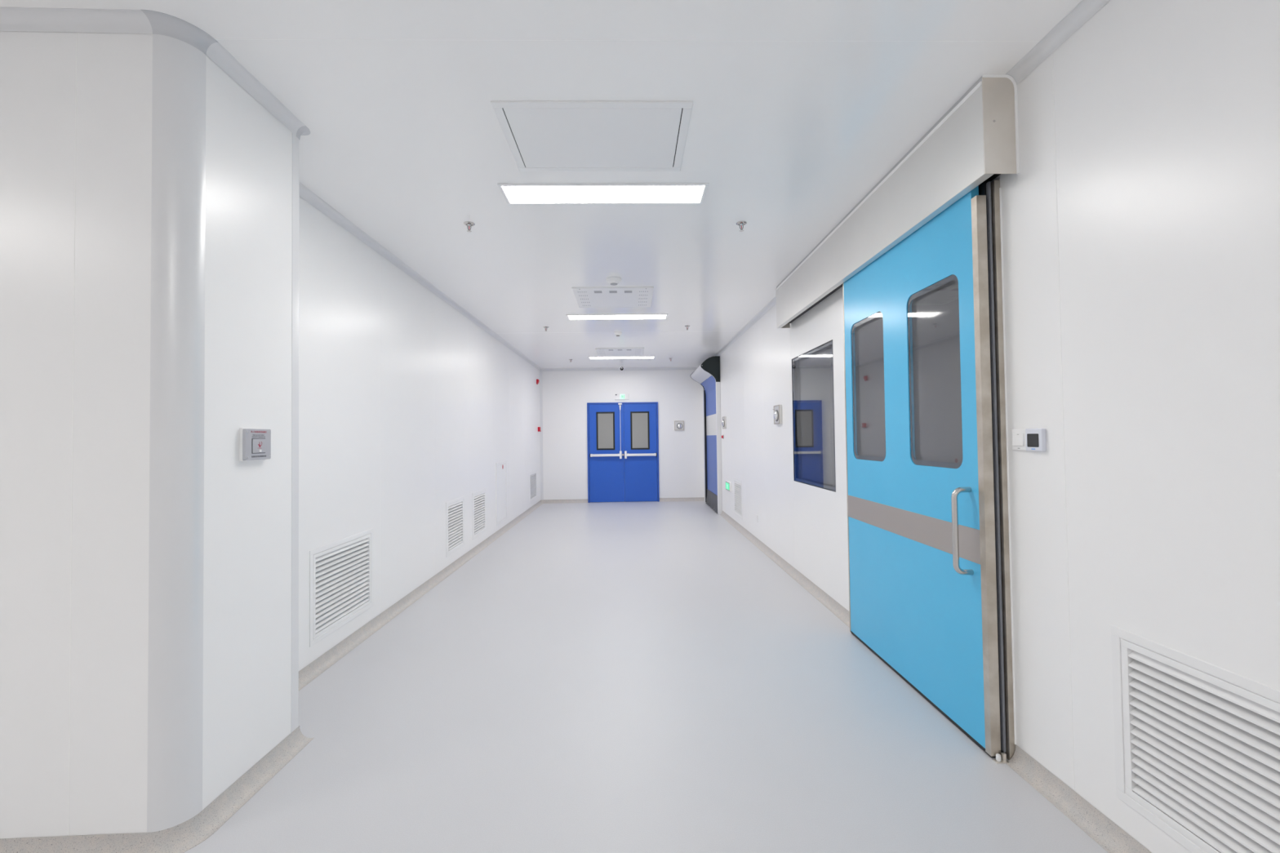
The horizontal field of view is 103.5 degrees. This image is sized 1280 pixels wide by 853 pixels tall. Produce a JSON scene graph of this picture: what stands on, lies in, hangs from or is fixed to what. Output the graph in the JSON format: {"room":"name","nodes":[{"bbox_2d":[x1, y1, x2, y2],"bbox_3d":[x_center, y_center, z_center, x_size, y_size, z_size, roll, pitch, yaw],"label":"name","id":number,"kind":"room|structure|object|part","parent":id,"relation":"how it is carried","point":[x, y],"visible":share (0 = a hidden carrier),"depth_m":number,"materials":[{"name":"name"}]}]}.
{"room":"cleanroom corridor","nodes":[
{"label":"cleanroom corridor","id":0,"kind":"room"},
{"bbox_2d":[0,31,152,838],"bbox_3d":[-3.648,0.037,1.659,3.972,2.832,0.050,-1,-1,-2],"label":"wall","id":1,"kind":"structure","parent":0,"point":[76,108],"depth_m":1.70,"materials":[{"name":"white paint"}]},
{"bbox_2d":[0,6,152,33],"bbox_3d":[-3.665,-1.356,1.641,3.972,0.048,0.044,-1,-1,-2],"label":"trim","id":2,"kind":"structure","parent":1,"relation":"attached to","point":[11,19],"depth_m":1.72,"materials":[{"name":"white plastic"}]},
{"bbox_2d":[0,725,314,852],"bbox_3d":[-3.501,1.414,1.604,4.194,0.072,0.663,0,-1,-11],"label":"baseboard","id":3,"kind":"structure","parent":1,"relation":"attached to","point":[181,837],"depth_m":1.73,"materials":[{"name":"plastic"}]},
{"bbox_2d":[141,9,217,55],"bbox_3d":[-1.606,-1.379,1.764,0.201,0.049,0.073,0,-2,-45],"label":"trim","id":4,"kind":"structure","parent":1,"relation":"attached to","point":[162,24],"depth_m":1.76,"materials":[{"name":"white"}]},
{"bbox_2d":[202,55,292,809],"bbox_3d":[-1.595,0.019,2.046,0.050,2.832,0.473,-1,-1,-1],"label":"wall","id":5,"kind":"structure","parent":0,"point":[246,710],"depth_m":2.00,"materials":[{"name":"white paint"}]},
{"bbox_2d":[146,34,206,832],"bbox_3d":[-1.614,0.013,1.761,0.102,2.832,0.096,-1,-1,-1],"label":"trim","id":6,"kind":"structure","parent":5,"relation":"attached to","point":[178,212],"depth_m":1.74,"materials":[{"name":"white plastic"}]},
{"bbox_2d":[239,427,271,461],"bbox_3d":[-1.554,0.072,2.042,0.031,0.132,0.140,-1,-1,-1],"label":"switch","id":7,"kind":"object","parent":5,"relation":"attached to","point":[255,443],"visible":1,"depth_m":2.02,"materials":[{"name":"white plastic"}]},
{"bbox_2d":[206,42,304,136],"bbox_3d":[-1.566,-1.373,2.086,0.044,0.048,0.495,-1,-1,-1],"label":"trim","id":8,"kind":"structure","parent":5,"relation":"attached to","point":[215,51],"depth_m":2.04,"materials":[{"name":"white plastic"}]},
{"bbox_2d":[296,125,310,140],"bbox_3d":[-1.726,-1.365,2.367,0.355,0.049,0.072,-1,-1,-1],"label":"trim","id":9,"kind":"structure","parent":5,"relation":"attached to","point":[303,131],"depth_m":2.35,"materials":[{"name":"white plastic"}]},
{"bbox_2d":[298,195,541,671],"bbox_3d":[-2.041,0.114,6.438,0.050,2.832,8.425,-1,-1,-1],"label":"wall","id":10,"kind":"structure","parent":0,"point":[408,408],"depth_m":3.99,"materials":[{"name":"white paint"}]},
{"bbox_2d":[309,528,373,647],"bbox_3d":[-1.964,1.018,3.318,0.049,0.561,0.729,-1,-1,-1],"label":"air vent","id":11,"kind":"object","parent":10,"relation":"in","point":[341,576],"visible":0.98,"depth_m":3.27,"materials":[{"name":"white metal"}]},
{"bbox_2d":[298,182,541,371],"bbox_3d":[-2.012,-1.277,6.517,0.044,0.048,8.325,-1,-1,-1],"label":"trim","id":12,"kind":"structure","parent":10,"relation":"attached to","point":[305,193],"depth_m":3.93,"materials":[{"name":"white plastic"}]},
{"bbox_2d":[298,500,542,690],"bbox_3d":[-1.973,1.494,6.461,0.052,0.072,8.325,-1,-1,-1],"label":"baseboard","id":13,"kind":"structure","parent":10,"relation":"attached to","point":[310,672],"depth_m":3.86,"materials":[{"name":"plastic"}]},
{"bbox_2d":[445,496,464,557],"bbox_3d":[-2.005,1.062,5.424,0.049,0.561,0.565,-1,-1,-1],"label":"air vent","id":14,"kind":"object","parent":10,"relation":"in","point":[455,512],"visible":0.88,"depth_m":5.42,"materials":[{"name":"white metal"}]},
{"bbox_2d":[472,488,486,540],"bbox_3d":[-2.022,1.079,6.285,0.049,0.561,0.561,-1,-1,-1],"label":"air vent","id":15,"kind":"object","parent":10,"relation":"in","point":[479,500],"visible":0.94,"depth_m":6.29,"materials":[{"name":"white metal"}]},
{"bbox_2d":[495,461,506,525],"bbox_3d":[-2.017,0.958,7.351,0.012,0.880,0.585,-1,-1,-1],"label":"access panel","id":16,"kind":"object","parent":10,"relation":"attached to","point":[500,470],"visible":1,"depth_m":7.33,"materials":[{"name":"white metal"}]},
{"bbox_2d":[529,470,537,502],"bbox_3d":[-2.089,1.151,9.775,0.049,0.561,0.730,-1,-1,-1],"label":"air vent","id":17,"kind":"object","parent":10,"relation":"in","point":[533,475],"visible":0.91,"depth_m":9.80,"materials":[{"name":"white metal"}]},
{"bbox_2d":[539,371,543,499],"bbox_3d":[-2.075,0.188,10.628,0.045,2.712,0.045,-1,-1,-1],"label":"trim","id":18,"kind":"structure","parent":10,"relation":"attached to","point":[540,372],"depth_m":10.64,"materials":[{"name":"white plastic"}]},
{"bbox_2d":[0,0,1081,368],"bbox_3d":[-2.046,-1.381,3.785,7.292,0.050,13.990,-1,-1,-1],"label":"ceiling","id":19,"kind":"structure","parent":0,"point":[801,108],"depth_m":2.28,"materials":[{"name":"white paint"}]},
{"bbox_2d":[463,221,475,232],"bbox_3d":[-1.157,-1.349,3.417,0.072,0.054,0.072,-1,-1,-1],"label":"sprinkler","id":20,"kind":"object","parent":19,"relation":"attached to","point":[468,224],"visible":1,"depth_m":3.41,"materials":[{"name":"grey metal"}]},
{"bbox_2d":[490,101,693,171],"bbox_3d":[-0.213,-1.403,2.472,0.878,0.007,0.572,-1,-1,-1],"label":"ceiling hatch","id":21,"kind":"object","parent":19,"relation":"attached to","point":[540,135],"visible":1,"depth_m":2.41,"materials":[{"name":"white metal"}]},
{"bbox_2d":[497,182,708,204],"bbox_3d":[-0.212,-1.391,3.019,1.212,0.009,0.250,-1,-1,-1],"label":"led panel","id":22,"kind":"object","parent":19,"relation":"attached to","point":[553,193],"visible":1,"depth_m":3.01,"materials":[{"name":"white plastic"}]},
{"bbox_2d":[571,286,653,307],"bbox_3d":[-0.271,-1.341,5.264,0.796,0.015,0.735,-1,-1,-1],"label":"air vent","id":23,"kind":"object","parent":19,"relation":"attached to","point":[619,296],"visible":1,"depth_m":5.20,"materials":[{"name":"white metal"}]},
{"bbox_2d":[606,275,621,285],"bbox_3d":[-0.241,-1.335,4.645,0.140,0.054,0.140,-1,-1,-1],"label":"smoke detector","id":24,"kind":"object","parent":19,"relation":"attached to","point":[613,281],"visible":1,"depth_m":4.60,"materials":[{"name":"white plastic"}]},
{"bbox_2d":[565,313,668,319],"bbox_3d":[-0.272,-1.327,6.109,1.212,0.009,0.250,-1,-1,-1],"label":"led panel","id":25,"kind":"object","parent":19,"relation":"attached to","point":[656,316],"visible":1,"depth_m":6.10,"materials":[{"name":"white plastic"}]},
{"bbox_2d":[568,315,666,319],"bbox_3d":[-0.272,-1.328,6.109,1.174,0.005,0.212,-1,-1,-1],"label":"diffuser","id":26,"kind":"object","parent":25,"relation":"attached to","point":[570,317],"depth_m":6.11,"materials":[{"name":"white"}]},
{"bbox_2d":[613,331,622,336],"bbox_3d":[-0.307,-1.287,7.033,0.108,0.050,0.108,-1,-1,-1],"label":"smoke detector","id":27,"kind":"object","parent":19,"relation":"attached to","point":[616,333],"visible":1,"depth_m":7.00,"materials":[{"name":"white plastic"}]},
{"bbox_2d":[595,347,644,355],"bbox_3d":[-0.336,-1.272,8.623,0.796,0.015,0.735,-1,-1,-1],"label":"air vent","id":28,"kind":"object","parent":19,"relation":"attached to","point":[601,351],"visible":1,"depth_m":8.54,"materials":[{"name":"white metal"}]},
{"bbox_2d":[588,355,655,359],"bbox_3d":[-0.333,-1.262,9.238,1.212,0.009,0.250,-1,-1,-1],"label":"led panel","id":29,"kind":"object","parent":19,"relation":"attached to","point":[620,357],"visible":1,"depth_m":9.23,"materials":[{"name":"white plastic"}]},
{"bbox_2d":[619,364,624,370],"bbox_3d":[-0.370,-1.188,10.221,0.104,0.116,0.104,-1,-1,-1],"label":"security camera","id":30,"kind":"object","parent":19,"relation":"attached to","point":[621,366],"visible":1,"depth_m":10.18,"materials":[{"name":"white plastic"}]},
{"bbox_2d":[736,221,746,231],"bbox_3d":[0.697,-1.371,3.463,0.072,0.054,0.072,-1,-1,-1],"label":"sprinkler","id":31,"kind":"object","parent":19,"relation":"attached to","point":[739,223],"visible":1,"depth_m":3.46,"materials":[{"name":"grey metal"}]},
{"bbox_2d":[542,369,704,502],"bbox_3d":[-0.358,0.180,10.714,3.582,2.832,0.060,-1,-1,-1],"label":"wall","id":32,"kind":"structure","parent":0,"point":[566,395],"depth_m":10.69,"materials":[{"name":"white paint"}]},
{"bbox_2d":[541,498,587,503],"bbox_3d":[-1.586,1.573,10.605,0.987,0.072,0.052,-1,-1,-1],"label":"baseboard","id":33,"kind":"structure","parent":32,"relation":"attached to","point":[585,500],"depth_m":10.62,"materials":[{"name":"plastic"}]},
{"bbox_2d":[540,367,697,371],"bbox_3d":[-0.374,-1.213,10.690,3.482,0.048,0.044,-1,-1,-1],"label":"trim","id":34,"kind":"structure","parent":32,"relation":"attached to","point":[652,368],"depth_m":10.70,"materials":[{"name":"white plastic"}]},
{"bbox_2d":[614,393,629,399],"bbox_3d":[-0.380,-0.631,10.686,0.300,0.124,0.028,-1,-1,-1],"label":"exit sign","id":35,"kind":"object","parent":32,"relation":"attached to","point":[619,396],"visible":1,"depth_m":10.68,"materials":[{"name":"white plastic"}]},
{"bbox_2d":[586,402,659,502],"bbox_3d":[-0.355,0.542,10.623,1.500,2.104,0.105,-1,-1,-1],"label":"door","id":36,"kind":"structure","parent":32,"relation":"in","point":[617,473],"depth_m":10.65,"materials":[{"name":"blue metal"}]},
{"bbox_3d":[-0.727,0.094,10.652,0.327,0.743,0.003,-1,-1,-1],"label":"glass pane","id":37,"kind":"part","parent":36,"relation":"part of","materials":[{"name":"grey glass"}]},
{"bbox_3d":[0.000,0.085,10.666,0.338,0.743,0.003,-1,-1,-1],"label":"glass pane","id":38,"kind":"part","parent":36,"relation":"part of","materials":[{"name":"grey"}]},
{"bbox_2d":[674,421,684,430],"bbox_3d":[0.830,-0.020,10.682,0.200,0.200,0.058,-1,-1,-1],"label":"plate","id":39,"kind":"object","parent":32,"relation":"attached to","point":[678,425],"visible":1,"depth_m":10.68,"materials":[{"name":"metal"}]},
{"bbox_2d":[659,497,704,502],"bbox_3d":[0.905,1.543,10.654,0.994,0.072,0.052,-1,-1,-1],"label":"baseboard","id":40,"kind":"structure","parent":32,"relation":"attached to","point":[694,499],"depth_m":10.67,"materials":[{"name":"plastic"}]},
{"bbox_2d":[183,501,1108,852],"bbox_3d":[-2.010,1.500,3.727,7.292,0.050,13.990,-1,-1,-1],"label":"floor","id":41,"kind":"structure","parent":0,"point":[598,677],"depth_m":2.40,"materials":[{"name":"plastic"}]},
{"bbox_2d":[992,752,1008,764],"bbox_3d":[1.505,1.380,2.101,0.054,0.034,0.022,-1,-1,-1],"label":"floor guide","id":42,"kind":"object","parent":41,"relation":"on","point":[998,761],"visible":1,"depth_m":2.10,"materials":[{"name":"metal"}]},
{"bbox_3d":[1.505,1.395,2.100,0.054,0.004,0.022,-1,-1,-1],"label":"guide plate","id":43,"kind":"part","parent":42,"relation":"part of","materials":[{"name":"metal"}]},
{"bbox_2d":[711,0,1279,852],"bbox_3d":[1.543,0.015,3.776,0.051,2.832,13.890,-1,-1,-1],"label":"wall","id":44,"kind":"structure","parent":0,"point":[1140,214],"depth_m":1.62,"materials":[{"name":"white paint"}]},
{"bbox_2d":[690,355,722,514],"bbox_3d":[1.233,0.163,9.555,0.354,2.778,1.498,-1,-1,-1],"label":"door","id":45,"kind":"structure","parent":44,"relation":"in","point":[703,375],"depth_m":9.35,"materials":[{"name":"blue metal"}]},
{"bbox_3d":[1.221,-1.052,9.584,0.346,0.332,1.478,-1,-1,-1],"label":"head casing","id":46,"kind":"part","parent":45,"relation":"part of","materials":[{"name":"white metal"}]},
{"bbox_3d":[1.347,0.406,10.277,0.097,2.318,0.050,-1,-1,-1],"label":"guide post","id":47,"kind":"part","parent":45,"relation":"part of","materials":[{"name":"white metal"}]},
{"bbox_3d":[1.305,-0.553,9.576,0.106,0.664,1.378,-1,-1,-1],"label":"curtain panel","id":48,"kind":"part","parent":45,"relation":"part of","materials":[{"name":"blue fabric"}]},
{"bbox_3d":[1.233,-1.007,8.841,0.340,0.453,0.006,-1,-1,-1],"label":"plate","id":49,"kind":"part","parent":45,"relation":"part of","materials":[{"name":"black"}]},
{"bbox_3d":[1.373,0.716,9.551,0.001,1.098,1.378,-1,-1,-1],"label":"curtain panel","id":50,"kind":"part","parent":45,"relation":"part of","materials":[{"name":"blue plastic"}]},
{"bbox_3d":[1.385,0.377,8.838,0.076,2.318,0.050,-1,-1,-1],"label":"guide post","id":51,"kind":"part","parent":45,"relation":"part of","materials":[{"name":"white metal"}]},
{"bbox_2d":[721,416,726,428],"bbox_3d":[1.397,-0.063,8.432,0.058,0.200,0.200,-1,-1,-1],"label":"plate","id":52,"kind":"object","parent":44,"relation":"attached to","point":[724,418],"visible":1,"depth_m":8.35,"materials":[{"name":"metal"}]},
{"bbox_2d":[725,480,731,492],"bbox_3d":[1.429,0.964,8.144,0.031,0.145,0.355,-1,-1,-1],"label":"exit sign","id":53,"kind":"object","parent":44,"relation":"attached to","point":[728,485],"visible":1,"depth_m":8.06,"materials":[{"name":"green plastic"}]},
{"bbox_2d":[733,477,742,519],"bbox_3d":[1.478,1.060,7.497,0.049,0.561,0.569,-1,-1,-1],"label":"air vent","id":54,"kind":"object","parent":44,"relation":"in","point":[737,485],"visible":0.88,"depth_m":7.52,"materials":[{"name":"white metal"}]},
{"bbox_2d":[713,296,776,356],"bbox_3d":[1.400,-1.293,7.859,0.044,0.048,5.775,-1,-1,-1],"label":"trim","id":55,"kind":"structure","parent":44,"relation":"attached to","point":[771,304],"depth_m":6.55,"materials":[{"name":"white plastic"}]},
{"bbox_2d":[773,404,782,424],"bbox_3d":[1.456,-0.126,5.378,0.058,0.200,0.200,-1,-1,-1],"label":"plate","id":56,"kind":"object","parent":44,"relation":"attached to","point":[777,409],"visible":1,"depth_m":5.33,"materials":[{"name":"metal"}]},
{"bbox_2d":[720,511,849,627],"bbox_3d":[1.464,1.443,6.106,0.052,0.072,5.370,-1,-1,-1],"label":"baseboard","id":57,"kind":"structure","parent":44,"relation":"attached to","point":[826,600],"depth_m":4.77,"materials":[{"name":"plastic"}]},
{"bbox_2d":[791,339,835,492],"bbox_3d":[1.527,-0.075,4.431,0.046,1.190,1.002,-1,-1,-1],"label":"window","id":58,"kind":"structure","parent":44,"relation":"in","point":[812,371],"depth_m":4.45,"materials":[{"name":"black"}]},
{"bbox_2d":[775,74,1019,328],"bbox_3d":[1.439,-1.202,3.506,0.147,0.408,2.919,-1,-1,-1],"label":"door track cover","id":59,"kind":"object","parent":44,"relation":"attached to","point":[975,142],"visible":1,"depth_m":2.50,"materials":[{"name":"metal"}]},
{"bbox_3d":[1.409,-1.166,4.964,0.132,0.396,0.003,-1,-1,-1],"label":"plate","id":60,"kind":"part","parent":59,"relation":"part of","materials":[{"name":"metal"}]},
{"bbox_2d":[842,185,1000,757],"bbox_3d":[1.426,0.151,2.822,0.123,2.516,1.363,-1,-1,-1],"label":"door","id":61,"kind":"structure","parent":59,"relation":"hanging from","point":[922,551],"depth_m":2.55,"materials":[{"name":"blue metal"}]},
{"bbox_3d":[1.463,-0.238,3.187,0.003,0.897,0.431,-1,-1,-1],"label":"pane","id":62,"kind":"part","parent":61,"relation":"part of","materials":[{"name":"clear glass"}]},
{"bbox_3d":[1.477,-0.252,2.500,0.003,0.897,0.426,-1,-1,-1],"label":"pane","id":63,"kind":"part","parent":61,"relation":"part of","materials":[{"name":"clear glass"}]},
{"bbox_3d":[1.421,0.461,2.227,0.082,0.387,0.024,-1,-1,-1],"label":"pull handle","id":64,"kind":"part","parent":61,"relation":"part of","materials":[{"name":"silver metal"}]},
{"bbox_3d":[1.465,-1.227,2.055,0.132,0.398,0.003,-1,-1,-1],"label":"plate","id":65,"kind":"part","parent":59,"relation":"part of","materials":[{"name":"metal"}]},
{"bbox_2d":[978,180,1016,759],"bbox_3d":[1.529,0.173,2.159,0.052,2.450,0.075,-1,-1,-1],"label":"door frame","id":66,"kind":"structure","parent":44,"relation":"attached to","point":[992,190],"depth_m":2.13,"materials":[{"name":"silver metal"}]},
{"bbox_3d":[1.539,0.173,2.157,0.026,2.450,0.060,-1,-1,-1],"label":"jamb post","id":67,"kind":"part","parent":66,"relation":"part of","materials":[{"name":"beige metal"}]},
{"bbox_2d":[1012,428,1026,450],"bbox_3d":[1.544,0.053,2.053,0.016,0.087,0.078,-1,-1,-1],"label":"light switch","id":68,"kind":"object","parent":44,"relation":"attached to","point":[1019,442],"visible":0.94,"depth_m":2.05,"materials":[{"name":"white plastic"}]},
{"bbox_2d":[1025,428,1046,451],"bbox_3d":[1.545,0.052,1.969,0.019,0.088,0.082,-1,-1,-1],"label":"thermostat","id":69,"kind":"object","parent":44,"relation":"attached to","point":[1035,438],"visible":1,"depth_m":1.96,"materials":[{"name":"white plastic"}]},
{"bbox_2d":[1005,0,1110,85],"bbox_3d":[1.563,-1.466,-0.540,0.044,0.048,5.200,-1,-1,-1],"label":"trim","id":70,"kind":"structure","parent":44,"relation":"attached to","point":[1085,10],"depth_m":1.84,"materials":[{"name":"white plastic"}]},
{"bbox_2d":[1005,744,1151,852],"bbox_3d":[1.593,1.306,-0.547,0.052,0.072,5.298,-1,-1,-1],"label":"baseboard","id":71,"kind":"structure","parent":44,"relation":"attached to","point":[1109,836],"depth_m":1.80,"materials":[{"name":"plastic"}]},
{"bbox_2d":[1111,625,1279,852],"bbox_3d":[1.599,0.932,1.306,0.049,0.561,0.728,-1,-1,-1],"label":"air vent","id":72,"kind":"object","parent":44,"relation":"in","point":[1202,750],"visible":1,"depth_m":1.43,"materials":[{"name":"white metal"}]},
{"bbox_3d":[-1.790,0.027,2.306,0.390,2.832,0.050,-1,-1,-1],"label":"wall","id":73,"kind":"structure","parent":0,"visible":0},
{"bbox_2d":[291,133,298,732],"bbox_3d":[-1.600,0.024,2.307,0.052,2.832,0.055,-1,-1,-1],"label":"trim","id":74,"kind":"structure","parent":73,"relation":"attached to","point":[295,334],"depth_m":2.30,"materials":[{"name":"white plastic"}]}
]}

